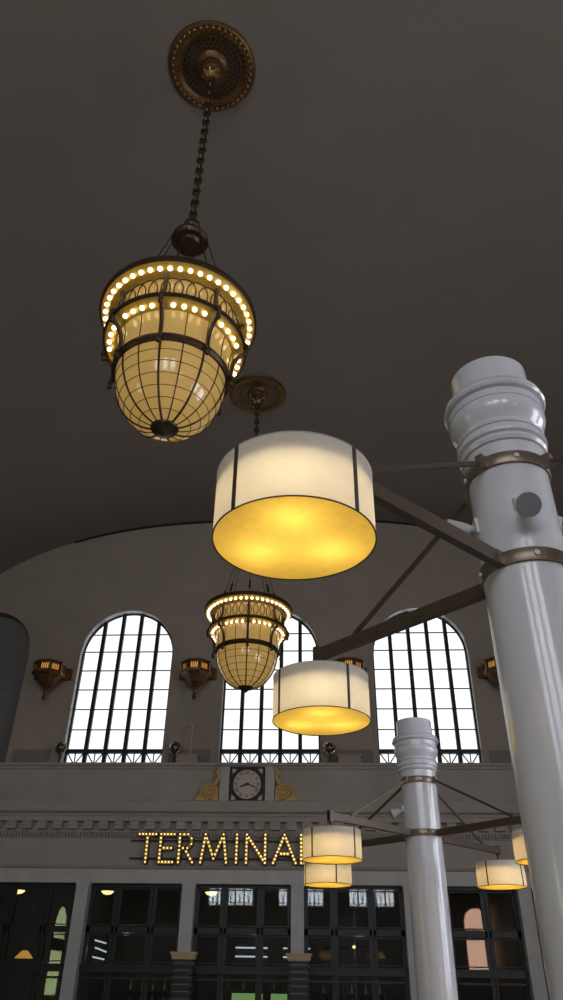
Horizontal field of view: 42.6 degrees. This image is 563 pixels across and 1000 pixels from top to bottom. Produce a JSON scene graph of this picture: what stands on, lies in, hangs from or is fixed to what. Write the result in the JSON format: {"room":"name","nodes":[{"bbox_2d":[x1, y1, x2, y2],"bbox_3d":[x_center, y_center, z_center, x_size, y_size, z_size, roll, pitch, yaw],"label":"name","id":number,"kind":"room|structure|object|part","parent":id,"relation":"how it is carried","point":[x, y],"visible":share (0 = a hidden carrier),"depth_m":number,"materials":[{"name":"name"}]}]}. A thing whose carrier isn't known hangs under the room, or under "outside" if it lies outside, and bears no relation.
{"room":"railway station","nodes":[
{"label":"railway station","id":0,"kind":"room"},
{"bbox_2d":[0,522,509,762],"bbox_3d":[-0.373,5.772,30.267,31.600,12.000,0.500,-1,-34,3],"label":"wall","id":1,"kind":"structure","parent":0,"point":[171,572],"depth_m":31.10,"materials":[{"name":"paint"}]},
{"bbox_2d":[0,612,22,623],"bbox_3d":[-12.470,7.704,29.694,3.850,6.525,0.500,-1,-34,3],"label":"trim","id":2,"kind":"structure","parent":1,"relation":"attached to","point":[1,613],"depth_m":31.43,"materials":[{"name":"grey paint"}]},
{"bbox_2d":[0,614,29,761],"bbox_3d":[-12.459,7.884,29.849,4.050,7.000,0.001,-1,-34,3],"label":"wall niche","id":3,"kind":"object","parent":1,"relation":"attached to","point":[14,637],"depth_m":30.28,"materials":[{"name":"grey paint"}]},
{"bbox_2d":[9,748,52,761],"bbox_3d":[-9.632,9.912,27.708,1.600,0.720,0.030,-1,-34,3],"label":"trim","id":4,"kind":"structure","parent":1,"relation":"attached to","point":[17,754],"depth_m":27.78,"materials":[{"name":"paint"}]},
{"bbox_2d":[31,659,72,699],"bbox_3d":[-9.354,7.242,28.769,1.500,1.500,1.235,-1,-34,3],"label":"wall sconce","id":5,"kind":"object","parent":1,"relation":"attached to","point":[47,673],"visible":1,"depth_m":28.62,"materials":[{"name":"gold metal"}]},
{"bbox_3d":[-9.355,7.274,28.744,1.035,0.460,1.035,-1,-34,3],"label":"lamp shade","id":6,"kind":"part","parent":5,"relation":"part of","materials":[{"name":"gold metal"}]},
{"bbox_3d":[-9.347,6.835,29.041,0.998,0.320,0.998,-1,-34,3],"label":"lamp pane","id":7,"kind":"part","parent":5,"relation":"part of","materials":[{"name":"brown glass"}]},
{"bbox_3d":[-9.320,7.137,29.488,1.500,0.480,0.160,-1,-34,3],"label":"plate","id":8,"kind":"part","parent":5,"relation":"part of","materials":[{"name":"gold metal"}]},
{"bbox_2d":[58,607,175,761],"bbox_3d":[-6.438,7.535,29.421,4.130,6.665,0.535,-1,-34,3],"label":"window","id":9,"kind":"structure","parent":1,"relation":"in","point":[119,706],"depth_m":29.38,"materials":[{"name":"glass"}]},
{"bbox_2d":[68,753,161,761],"bbox_3d":[-6.474,10.079,27.820,3.714,0.615,0.171,-1,-34,3],"label":"grille","id":10,"kind":"object","parent":9,"relation":"attached to","point":[72,757],"depth_m":27.93,"materials":[{"name":"black metal"}]},
{"bbox_3d":[-6.402,5.736,30.753,3.880,1.942,0.078,-1,-34,3],"label":"arch frame","id":11,"kind":"part","parent":9,"relation":"part of","materials":[{"name":"black metal"}]},
{"bbox_2d":[166,749,211,761],"bbox_3d":[-3.500,9.809,27.405,1.720,0.720,0.030,-1,-34,3],"label":"trim","id":12,"kind":"structure","parent":1,"relation":"attached to","point":[205,755],"depth_m":27.49,"materials":[{"name":"paint"}]},
{"bbox_2d":[179,658,216,699],"bbox_3d":[-3.402,7.142,28.475,1.500,1.500,1.235,-1,-34,3],"label":"wall sconce","id":13,"kind":"object","parent":1,"relation":"attached to","point":[196,671],"visible":1,"depth_m":28.31,"materials":[{"name":"gold metal"}]},
{"bbox_3d":[-3.396,6.735,28.747,0.998,0.320,0.998,-1,-34,3],"label":"lamp pane","id":14,"kind":"part","parent":13,"relation":"part of","materials":[{"name":"brown glass"}]},
{"bbox_3d":[-3.403,7.174,28.451,1.035,0.460,1.035,-1,-34,3],"label":"lamp shade","id":15,"kind":"part","parent":13,"relation":"part of","materials":[{"name":"gold metal"}]},
{"bbox_3d":[-3.368,7.037,29.194,1.500,0.480,0.160,-1,-34,3],"label":"plate","id":16,"kind":"part","parent":13,"relation":"part of","materials":[{"name":"gold metal"}]},
{"bbox_2d":[75,520,415,542],"bbox_3d":[-1.358,1.378,32.948,16.222,1.134,0.078,-1,-34,3],"label":"trim","id":17,"kind":"structure","parent":1,"relation":"attached to","point":[375,520],"depth_m":33.24,"materials":[{"name":"black paint"}]},
{"bbox_2d":[0,762,512,769],"bbox_3d":[-0.467,10.081,26.893,31.600,0.220,1.470,-1,-34,3],"label":"trim","id":18,"kind":"structure","parent":1,"relation":"attached to","point":[3,765],"depth_m":26.39,"materials":[{"name":"paint"}]},
{"bbox_2d":[55,741,66,761],"bbox_3d":[-8.367,9.562,27.281,0.474,0.857,0.420,-1,-34,3],"label":"lamp","id":19,"kind":"object","parent":18,"relation":"on","point":[60,747],"visible":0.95,"depth_m":27.24,"materials":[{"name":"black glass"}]},
{"bbox_2d":[169,741,180,761],"bbox_3d":[-4.013,9.489,27.067,0.474,0.857,0.420,-1,-34,3],"label":"lamp","id":20,"kind":"object","parent":18,"relation":"on","point":[174,747],"visible":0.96,"depth_m":27.03,"materials":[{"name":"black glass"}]},
{"bbox_2d":[176,754,199,761],"bbox_3d":[-3.505,9.719,26.941,0.840,0.350,0.460,-1,-34,3],"label":"junction box","id":21,"kind":"object","parent":18,"relation":"on","point":[180,757],"visible":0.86,"depth_m":26.80,"materials":[{"name":"paint"}]},
{"bbox_2d":[183,722,192,753],"bbox_3d":[-3.591,9.040,27.345,0.419,1.225,0.050,-1,-34,3],"label":"pipe","id":22,"kind":"object","parent":21,"relation":"on","point":[188,722],"visible":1,"depth_m":27.43,"materials":[{"name":"beige metal"}]},
{"bbox_2d":[323,741,335,762],"bbox_3d":[1.779,9.392,26.781,0.474,0.857,0.420,-1,-34,3],"label":"lamp","id":23,"kind":"object","parent":18,"relation":"on","point":[329,747],"visible":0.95,"depth_m":26.75,"materials":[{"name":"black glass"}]},
{"bbox_2d":[337,754,361,762],"bbox_3d":[2.512,9.622,26.641,0.910,0.340,0.460,-1,-34,3],"label":"junction box","id":24,"kind":"object","parent":18,"relation":"on","point":[342,758],"visible":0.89,"depth_m":26.49,"materials":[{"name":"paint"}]},
{"bbox_2d":[215,610,323,762],"bbox_3d":[-0.405,7.434,29.123,4.130,6.665,0.535,-1,-34,3],"label":"window","id":25,"kind":"structure","parent":1,"relation":"in","point":[247,733],"depth_m":28.36,"materials":[{"name":"glass"}]},
{"bbox_2d":[222,754,317,762],"bbox_3d":[-0.442,9.978,27.523,3.714,0.615,0.171,-1,-34,3],"label":"grille","id":26,"kind":"object","parent":25,"relation":"attached to","point":[270,758],"depth_m":27.63,"materials":[{"name":"black metal"}]},
{"bbox_3d":[-0.370,5.635,30.456,3.880,1.942,0.078,-1,-34,3],"label":"arch frame","id":27,"kind":"part","parent":25,"relation":"part of","materials":[{"name":"black metal"}]},
{"bbox_2d":[333,657,366,671],"bbox_3d":[2.630,7.041,28.177,1.500,1.500,1.235,-1,-34,3],"label":"wall sconce","id":28,"kind":"object","parent":1,"relation":"attached to","point":[355,661],"visible":0.3,"depth_m":28.08,"materials":[{"name":"gold metal"}]},
{"bbox_2d":[330,749,374,762],"bbox_3d":[2.651,9.706,27.102,1.700,0.720,0.030,-1,-34,3],"label":"trim","id":29,"kind":"structure","parent":1,"relation":"attached to","point":[368,755],"depth_m":27.19,"materials":[{"name":"paint"}]},
{"bbox_2d":[369,605,486,762],"bbox_3d":[5.628,7.333,28.826,4.130,6.665,0.535,-1,-34,3],"label":"window","id":30,"kind":"structure","parent":1,"relation":"in","point":[422,670],"depth_m":28.86,"materials":[{"name":"glass"}]},
{"bbox_3d":[5.663,5.534,30.158,3.880,1.942,0.078,-1,-34,3],"label":"arch frame","id":31,"kind":"part","parent":30,"relation":"part of","materials":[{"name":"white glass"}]},
{"bbox_2d":[380,754,477,762],"bbox_3d":[5.591,9.877,27.225,3.714,0.615,0.171,-1,-34,3],"label":"grille","id":32,"kind":"object","parent":30,"relation":"attached to","point":[384,758],"depth_m":27.31,"materials":[{"name":"black metal"}]},
{"bbox_2d":[477,656,499,686],"bbox_3d":[8.502,6.943,27.888,1.500,1.500,1.235,-1,-34,3],"label":"wall sconce","id":33,"kind":"object","parent":1,"relation":"attached to","point":[488,670],"visible":0.39,"depth_m":27.91,"materials":[{"name":"gold metal"}]},
{"bbox_3d":[8.536,6.837,28.607,1.500,0.480,0.160,-1,-34,3],"label":"plate","id":34,"kind":"part","parent":33,"relation":"part of","materials":[{"name":"gold metal"}]},
{"bbox_3d":[8.501,6.974,27.863,1.035,0.460,1.035,-1,-34,3],"label":"lamp shade","id":35,"kind":"part","parent":33,"relation":"part of","materials":[{"name":"gold metal"}]},
{"bbox_2d":[487,749,511,762],"bbox_3d":[8.618,9.606,26.807,1.850,0.720,0.030,-1,-34,3],"label":"trim","id":36,"kind":"structure","parent":1,"relation":"attached to","point":[494,755],"depth_m":26.89,"materials":[{"name":"paint"}]},
{"bbox_2d":[223,989,286,993],"bbox_3d":[-0.925,16.570,24.326,2.400,0.100,0.400,-1,-34,3],"label":"wall shelf","id":37,"kind":"object","parent":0,"point":[284,991],"visible":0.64,"depth_m":24.18,"materials":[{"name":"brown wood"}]},
{"bbox_2d":[230,991,263,999],"bbox_3d":[-1.150,16.753,24.067,1.110,0.620,0.066,-1,-34,3],"label":"television","id":38,"kind":"object","parent":37,"relation":"attached to","point":[247,995],"visible":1,"depth_m":24.14,"materials":[{"name":"black"}]},
{"bbox_2d":[270,992,286,999],"bbox_3d":[-0.072,16.735,24.014,0.650,0.620,0.066,-1,-34,3],"label":"television","id":39,"kind":"object","parent":37,"relation":"attached to","point":[273,995],"visible":0.89,"depth_m":24.09,"materials":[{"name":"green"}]},
{"bbox_2d":[0,769,517,801],"bbox_3d":[-0.506,10.299,26.028,31.600,1.130,0.001,-1,-34,3],"label":"wall","id":40,"kind":"structure","parent":0,"point":[15,784],"depth_m":26.12,"materials":[{"name":"paint"}]},
{"bbox_2d":[265,766,274,800],"bbox_3d":[-0.415,10.232,25.971,0.330,1.200,0.220,-1,-34,3],"label":"trim","id":41,"kind":"structure","parent":40,"relation":"attached to","point":[270,772],"depth_m":25.88,"materials":[{"name":"grey stone"}]},
{"bbox_2d":[0,837,528,872],"bbox_3d":[-0.540,12.138,24.714,31.600,0.970,0.080,-1,-34,3],"label":"wall","id":42,"kind":"structure","parent":0,"point":[47,853],"depth_m":24.84,"materials":[{"name":"paint"}]},
{"bbox_2d":[129,832,303,865],"bbox_3d":[-1.931,11.986,24.791,6.600,1.026,0.322,-1,-34,3],"label":"sign","id":43,"kind":"object","parent":42,"relation":"attached to","point":[222,842],"visible":0.98,"depth_m":24.71,"materials":[{"name":"gold"}]},
{"bbox_3d":[-1.927,12.053,24.837,6.600,0.610,0.170,-1,-34,3],"label":"rail","id":44,"kind":"part","parent":43,"relation":"part of","materials":[{"name":"black"}]},
{"bbox_2d":[219,766,229,800],"bbox_3d":[-2.042,10.259,26.052,0.330,1.200,0.220,-1,-34,3],"label":"trim","id":45,"kind":"structure","parent":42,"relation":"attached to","point":[225,771],"depth_m":25.96,"materials":[{"name":"grey stone"}]},
{"bbox_2d":[0,831,510,838],"bbox_3d":[-2.723,11.635,25.096,27.220,0.130,0.130,-1,-34,3],"label":"trim","id":46,"kind":"structure","parent":42,"relation":"attached to","point":[9,833],"depth_m":25.17,"materials":[{"name":"paint"}]},
{"bbox_2d":[0,800,521,840],"bbox_3d":[-0.529,11.172,25.258,31.600,1.240,0.320,-1,-34,3],"label":"trim","id":47,"kind":"structure","parent":42,"relation":"attached to","point":[111,811],"depth_m":25.33,"materials":[{"name":"paint"}]},
{"bbox_2d":[194,766,222,800],"bbox_3d":[-2.616,10.214,25.984,0.993,1.251,0.220,-1,-34,3],"label":"scroll ornament","id":48,"kind":"object","parent":47,"relation":"on","point":[211,791],"visible":1,"depth_m":25.82,"materials":[{"name":"paint"}]},
{"bbox_3d":[-2.317,9.999,26.111,0.403,0.744,0.220,-1,-34,3],"label":"stem","id":49,"kind":"part","parent":48,"relation":"part of","materials":[{"name":"paint"}]},
{"bbox_2d":[229,767,264,800],"bbox_3d":[-1.233,10.228,25.933,1.240,1.200,0.210,-1,-34,3],"label":"wall clock","id":50,"kind":"object","parent":47,"relation":"on","point":[246,783],"visible":1,"depth_m":25.87,"materials":[{"name":"black"}]},
{"bbox_2d":[272,766,298,800],"bbox_3d":[0.147,10.168,25.848,0.993,1.251,0.220,-1,-34,3],"label":"scroll ornament","id":51,"kind":"object","parent":47,"relation":"on","point":[282,791],"visible":1,"depth_m":25.68,"materials":[{"name":"paint"}]},
{"bbox_3d":[-0.144,9.963,26.004,0.403,0.744,0.220,-1,-34,3],"label":"stem","id":52,"kind":"part","parent":51,"relation":"part of","materials":[{"name":"paint"}]},
{"bbox_2d":[0,868,531,886],"bbox_3d":[-0.534,12.847,24.585,31.600,0.490,0.500,-1,-34,3],"label":"door frame","id":53,"kind":"structure","parent":42,"relation":"attached to","point":[7,875],"depth_m":24.48,"materials":[{"name":"grey stone"}]},
{"bbox_2d":[0,886,549,999],"bbox_3d":[-0.327,16.834,27.436,31.600,6.000,0.200,-1,-34,3],"label":"wall","id":54,"kind":"structure","parent":0,"point":[466,912],"depth_m":27.47,"materials":[{"name":"glass"}]},
{"bbox_2d":[0,0,562,573],"bbox_3d":[-1.468,-6.150,12.105,31.600,12.000,43.000,-1,-34,3],"label":"ceiling","id":55,"kind":"structure","parent":0,"point":[384,195],"depth_m":20.03,"materials":[{"name":"paint"}]},
{"bbox_2d":[168,20,255,111],"bbox_3d":[-1.632,-9.872,16.748,2.040,0.700,2.040,-1,-34,3],"label":"ceiling medallion","id":56,"kind":"object","parent":55,"relation":"attached to","point":[203,49],"visible":0.95,"depth_m":16.75,"materials":[{"name":"gold metal"}]},
{"bbox_2d":[99,76,256,442],"bbox_3d":[-1.670,-5.335,13.622,2.595,10.602,2.595,-6,-35,11],"label":"chandelier","id":57,"kind":"object","parent":56,"relation":"hanging from","point":[179,332],"visible":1,"depth_m":10.91,"materials":[{"name":"brown metal"}]},
{"bbox_3d":[-2.158,-4.080,12.269,0.606,2.129,0.064,27,-42,-33],"label":"suspension rod","id":58,"kind":"part","parent":57,"relation":"part of","materials":[{"name":"brown metal"}]},
{"bbox_3d":[-1.723,-2.144,11.467,1.850,0.480,1.850,-1,-34,3],"label":"neck glass","id":59,"kind":"part","parent":57,"relation":"part of","materials":[{"name":"beige glass"}]},
{"bbox_3d":[-1.714,-2.675,11.825,1.990,0.440,1.990,-1,-34,3],"label":"lattice glass","id":60,"kind":"part","parent":57,"relation":"part of","materials":[{"name":"beige glass"}]},
{"bbox_3d":[-1.726,-4.190,12.096,0.064,2.129,0.606,-1,-34,3],"label":"suspension rod","id":61,"kind":"part","parent":57,"relation":"part of","materials":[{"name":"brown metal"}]},
{"bbox_3d":[-1.636,-7.437,15.041,0.141,5.530,0.141,27,-42,-33],"label":"chain","id":62,"kind":"part","parent":57,"relation":"part of","materials":[{"name":"brown metal"}]},
{"bbox_3d":[-1.277,-4.095,12.226,0.064,2.129,0.606,27,-42,-33],"label":"suspension rod","id":63,"kind":"part","parent":57,"relation":"part of","materials":[{"name":"brown metal"}]},
{"bbox_2d":[230,374,285,412],"bbox_3d":[-0.869,-3.591,26.029,2.040,0.700,2.040,-1,-34,3],"label":"ceiling medallion","id":64,"kind":"object","parent":55,"relation":"attached to","point":[248,390],"visible":0.99,"depth_m":26.00,"materials":[{"name":"gold metal"}]},
{"bbox_2d":[205,403,292,692],"bbox_3d":[-0.928,0.928,22.878,2.678,10.602,2.678,2,-34,-2],"label":"chandelier","id":65,"kind":"object","parent":64,"relation":"hanging from","point":[247,629],"visible":0.91,"depth_m":20.14,"materials":[{"name":"brown metal"}]},
{"bbox_3d":[-0.981,4.120,20.723,1.850,0.480,1.850,2,-34,-2],"label":"neck glass","id":66,"kind":"part","parent":65,"relation":"part of","materials":[{"name":"beige glass"}]},
{"bbox_3d":[-0.973,3.589,21.082,1.990,0.440,1.990,2,-34,-2],"label":"lattice glass","id":67,"kind":"part","parent":65,"relation":"part of","materials":[{"name":"beige glass"}]},
{"bbox_3d":[-0.894,-1.173,24.298,0.141,5.530,0.141,-26,-42,34],"label":"chain","id":68,"kind":"part","parent":65,"relation":"part of","materials":[{"name":"brown metal"}]},
{"bbox_3d":[-0.412,13.973,26.686,31.600,0.100,4.250,-1,-34,3],"label":"ceiling","id":69,"kind":"structure","parent":0,"visible":0},
{"bbox_2d":[15,887,36,958],"bbox_3d":[-9.371,15.627,26.988,0.640,2.550,0.640,-1,-34,3],"label":"pendant lamp","id":70,"kind":"object","parent":69,"relation":"hanging from","point":[25,954],"visible":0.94,"depth_m":26.23,"materials":[{"name":"brown metal"}]},
{"bbox_3d":[-9.387,16.584,26.341,0.640,0.240,0.640,-1,-34,3],"label":"lamp shade","id":71,"kind":"part","parent":70,"relation":"part of","materials":[{"name":"brown"}]},
{"bbox_2d":[101,890,113,894],"bbox_3d":[-6.243,13.887,26.041,0.440,0.640,0.440,-1,-34,3],"label":"ceiling lamp","id":72,"kind":"object","parent":69,"relation":"hanging from","point":[106,892],"visible":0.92,"depth_m":25.78,"materials":[{"name":"yellow glass"}]},
{"bbox_2d":[205,888,217,895],"bbox_3d":[-2.498,13.824,25.856,0.440,0.640,0.440,-1,-34,3],"label":"ceiling lamp","id":73,"kind":"object","parent":69,"relation":"hanging from","point":[210,893],"visible":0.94,"depth_m":25.60,"materials":[{"name":"white glass"}]},
{"bbox_3d":[-2.502,14.040,25.711,0.440,0.120,0.440,-1,-34,3],"label":"lamp shade","id":74,"kind":"part","parent":73,"relation":"part of","materials":[{"name":"white glass"}]},
{"bbox_2d":[352,898,355,948],"bbox_3d":[2.530,14.648,25.599,0.120,2.155,0.120,-1,-34,3],"label":"pendant light","id":75,"kind":"object","parent":69,"relation":"hanging from","point":[353,945],"visible":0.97,"depth_m":25.25,"materials":[{"name":"black"}]},
{"bbox_3d":[-1.454,7.317,7.832,31.600,0.200,51.000,-1,-34,3],"label":"floor","id":76,"kind":"structure","parent":0,"visible":0},
{"bbox_2d":[0,883,76,999],"bbox_3d":[-8.563,15.004,23.589,3.250,4.500,0.280,-1,-34,3],"label":"door","id":77,"kind":"structure","parent":76,"relation":"on","point":[37,966],"depth_m":24.02,"materials":[{"name":"black metal"}]},
{"bbox_2d":[59,881,91,999],"bbox_3d":[-6.734,14.943,23.453,0.480,4.500,0.650,-1,-34,3],"label":"trim","id":78,"kind":"structure","parent":76,"relation":"on","point":[69,984],"depth_m":23.52,"materials":[{"name":"grey stone"}]},
{"bbox_2d":[86,936,107,999],"bbox_3d":[-6.917,18.038,26.834,0.537,3.150,0.090,-1,-34,3],"label":"rack","id":79,"kind":"object","parent":76,"relation":"on","point":[95,940],"visible":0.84,"depth_m":27.31,"materials":[{"name":"black"}]},
{"bbox_2d":[76,884,181,999],"bbox_3d":[-4.928,14.943,23.409,3.190,4.500,0.280,-1,-34,3],"label":"door","id":80,"kind":"structure","parent":76,"relation":"on","point":[110,967],"depth_m":23.82,"materials":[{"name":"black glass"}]},
{"bbox_2d":[169,952,197,999],"bbox_3d":[-3.109,15.412,22.263,0.820,2.490,0.470,-1,-34,3],"label":"pilaster","id":81,"kind":"object","parent":76,"relation":"on","point":[182,979],"visible":1,"depth_m":22.52,"materials":[{"name":"stone"}]},
{"bbox_2d":[177,882,196,951],"bbox_3d":[-3.128,14.882,23.275,0.480,4.500,0.650,-1,-34,3],"label":"column","id":82,"kind":"structure","parent":76,"relation":"on","point":[187,912],"depth_m":23.72,"materials":[{"name":"grey stone"}]},
{"bbox_2d":[191,885,290,999],"bbox_3d":[-1.303,14.882,23.230,3.230,4.500,0.280,-1,-34,3],"label":"door","id":83,"kind":"structure","parent":76,"relation":"on","point":[220,970],"depth_m":23.60,"materials":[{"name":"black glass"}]},
{"bbox_2d":[233,943,267,999],"bbox_3d":[-1.144,18.016,26.499,1.250,2.970,0.090,-1,-34,3],"label":"rack","id":84,"kind":"object","parent":76,"relation":"on","point":[236,944],"visible":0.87,"depth_m":27.19,"materials":[{"name":"black"}]},
{"bbox_2d":[282,944,310,999],"bbox_3d":[0.553,17.987,26.415,1.050,2.970,0.090,-1,-34,3],"label":"rack","id":85,"kind":"object","parent":76,"relation":"on","point":[309,945],"visible":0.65,"depth_m":26.89,"materials":[{"name":"black"}]},
{"bbox_2d":[286,953,311,999],"bbox_3d":[0.536,15.351,22.083,0.820,2.490,0.470,-1,-34,3],"label":"pilaster","id":86,"kind":"object","parent":76,"relation":"on","point":[299,966],"visible":1,"depth_m":22.35,"materials":[{"name":"stone"}]},
{"bbox_2d":[290,883,304,952],"bbox_3d":[0.517,14.821,23.095,0.480,4.500,0.650,-1,-34,3],"label":"trim","id":87,"kind":"structure","parent":86,"relation":"on","point":[297,889],"depth_m":23.53,"materials":[{"name":"grey stone"}]},
{"bbox_2d":[304,886,409,999],"bbox_3d":[2.372,14.821,23.049,3.290,4.500,0.280,-1,-34,3],"label":"door","id":88,"kind":"structure","parent":76,"relation":"on","point":[374,971],"depth_m":23.42,"materials":[{"name":"black metal"}]},
{"bbox_2d":[402,884,416,999],"bbox_3d":[4.222,14.759,22.912,0.480,4.500,0.650,-1,-34,3],"label":"trim","id":89,"kind":"structure","parent":76,"relation":"on","point":[405,887],"depth_m":23.01,"materials":[{"name":"grey stone"}]},
{"bbox_2d":[327,717,521,999],"bbox_3d":[1.891,5.329,9.352,2.688,4.888,2.732,-1,-34,3],"label":"column","id":90,"kind":"structure","parent":76,"relation":"on","point":[415,746],"depth_m":9.51,"materials":[{"name":"grey metal"}]},
{"bbox_2d":[304,862,351,887],"bbox_3d":[0.691,5.561,10.765,0.709,0.335,0.709,-16,-38,23],"label":"lamp","id":91,"kind":"object","parent":90,"relation":"hanging from","point":[315,875],"visible":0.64,"depth_m":10.52,"materials":[{"name":"white fabric"}]},
{"bbox_2d":[305,883,351,887],"bbox_3d":[0.689,5.694,10.675,0.701,0.001,0.701,-16,-38,23],"label":"diffuser","id":92,"kind":"object","parent":91,"relation":"attached to","point":[316,885],"depth_m":10.72,"materials":[{"name":"yellow glass"}]},
{"bbox_2d":[303,825,361,864],"bbox_3d":[0.608,4.148,8.676,0.709,0.335,0.709,1,-34,0],"label":"lamp","id":93,"kind":"object","parent":90,"relation":"hanging from","point":[327,844],"visible":1,"depth_m":8.45,"materials":[{"name":"white fabric"}]},
{"bbox_2d":[303,856,361,863],"bbox_3d":[0.606,4.282,8.586,0.701,0.001,0.701,1,-34,0],"label":"diffuser","id":94,"kind":"object","parent":93,"relation":"attached to","point":[309,859],"depth_m":8.58,"materials":[{"name":"yellow glass"}]},
{"bbox_3d":[1.313,3.943,9.586,1.183,0.655,0.022,28,-42,-34],"label":"brace rod","id":95,"kind":"part","parent":90,"relation":"part of","materials":[{"name":"brown metal"}]},
{"bbox_3d":[1.352,4.614,10.579,0.022,0.655,1.183,29,-43,-34],"label":"brace rod","id":96,"kind":"part","parent":90,"relation":"part of","materials":[{"name":"brown metal"}]},
{"bbox_3d":[2.566,4.609,10.541,1.183,0.655,0.022,28,-43,-34],"label":"brace rod","id":97,"kind":"part","parent":90,"relation":"part of","materials":[{"name":"brown metal"}]},
{"bbox_3d":[2.498,3.918,9.519,0.022,0.655,1.183,26,-41,-32],"label":"brace rod","id":98,"kind":"part","parent":90,"relation":"part of","materials":[{"name":"brown metal"}]},
{"bbox_2d":[475,859,527,889],"bbox_3d":[3.246,5.549,10.685,0.709,0.335,0.709,-1,-34,3],"label":"lamp","id":99,"kind":"object","parent":90,"relation":"hanging from","point":[499,874],"visible":0.85,"depth_m":10.46,"materials":[{"name":"white fabric"}]},
{"bbox_2d":[478,885,526,889],"bbox_3d":[3.244,5.682,10.595,0.701,0.001,0.701,-1,-34,3],"label":"diffuser","id":100,"kind":"object","parent":99,"relation":"attached to","point":[486,887],"depth_m":10.63,"materials":[{"name":"yellow glass"}]},
{"bbox_2d":[511,828,527,865],"bbox_3d":[3.104,4.094,8.535,0.709,0.335,0.709,2,-34,-2],"label":"lamp","id":101,"kind":"object","parent":90,"relation":"hanging from","point":[517,835],"visible":0.27,"depth_m":8.45,"materials":[{"name":"white fabric"}]},
{"bbox_2d":[516,859,527,864],"bbox_3d":[3.102,4.227,8.445,0.701,0.001,0.701,2,-34,-2],"label":"diffuser","id":102,"kind":"object","parent":101,"relation":"attached to","point":[518,861],"depth_m":8.49,"materials":[{"name":"yellow glass"}]},
{"bbox_2d":[290,356,562,999],"bbox_3d":[1.391,1.304,3.646,2.692,5.158,2.630,-1,-34,3],"label":"column","id":103,"kind":"structure","parent":76,"relation":"on","point":[495,421],"depth_m":4.00,"materials":[{"name":"white metal"}]},
{"bbox_2d":[212,431,376,580],"bbox_3d":[0.054,0.040,3.077,0.682,0.326,0.682,1,-34,0],"label":"lamp","id":104,"kind":"object","parent":103,"relation":"hanging from","point":[290,505],"visible":1,"depth_m":2.88,"materials":[{"name":"white fabric"}]},
{"bbox_2d":[213,496,374,578],"bbox_3d":[0.052,0.170,2.990,0.674,0.001,0.674,1,-34,0],"label":"diffuser","id":105,"kind":"object","parent":104,"relation":"attached to","point":[272,537],"depth_m":2.96,"materials":[{"name":"yellow glass"}]},
{"bbox_3d":[0.054,0.044,3.075,0.676,0.310,0.676,1,-34,0],"label":"lamp shade","id":106,"kind":"part","parent":104,"relation":"part of","materials":[{"name":"white fabric"}]},
{"bbox_2d":[272,660,370,735],"bbox_3d":[0.279,1.404,5.091,0.682,0.326,0.682,-8,-35,13],"label":"lamp","id":107,"kind":"object","parent":103,"relation":"hanging from","point":[315,697],"visible":1,"depth_m":4.88,"materials":[{"name":"white fabric"}]},
{"bbox_2d":[273,706,369,734],"bbox_3d":[0.277,1.533,5.003,0.674,0.001,0.674,-8,-35,13],"label":"diffuser","id":108,"kind":"object","parent":107,"relation":"attached to","point":[301,720],"depth_m":4.98,"materials":[{"name":"yellow glass"}]},
{"bbox_3d":[0.886,0.467,4.932,0.022,0.654,1.107,28,-42,-34],"label":"brace rod","id":109,"kind":"part","parent":103,"relation":"part of","materials":[{"name":"brown metal"}]},
{"bbox_3d":[0.785,-0.183,3.971,1.187,0.655,0.022,26,-41,-32],"label":"brace rod","id":110,"kind":"part","parent":103,"relation":"part of","materials":[{"name":"brown metal"}]},
{"bbox_3d":[2.001,-0.207,3.906,0.022,0.654,1.158,27,-42,-33],"label":"brace rod","id":111,"kind":"part","parent":103,"relation":"part of","materials":[{"name":"brown metal"}]},
{"bbox_2d":[447,887,530,999],"bbox_3d":[6.087,14.759,22.866,3.310,4.500,0.280,-1,-34,3],"label":"door","id":112,"kind":"structure","parent":76,"relation":"on","point":[492,973],"depth_m":23.20,"materials":[{"name":"black metal"}]},
{"bbox_2d":[515,885,547,999],"bbox_3d":[7.947,14.697,22.728,0.480,4.500,0.650,-1,-34,3],"label":"trim","id":113,"kind":"structure","parent":76,"relation":"on","point":[538,990],"depth_m":22.83,"materials":[{"name":"grey stone"}]},
{"bbox_2d":[531,888,548,999],"bbox_3d":[9.787,14.697,22.683,3.260,4.500,0.280,-1,-34,3],"label":"door","id":114,"kind":"structure","parent":76,"relation":"on","point":[531,888],"depth_m":23.16,"materials":[{"name":"black metal"}]}
]}

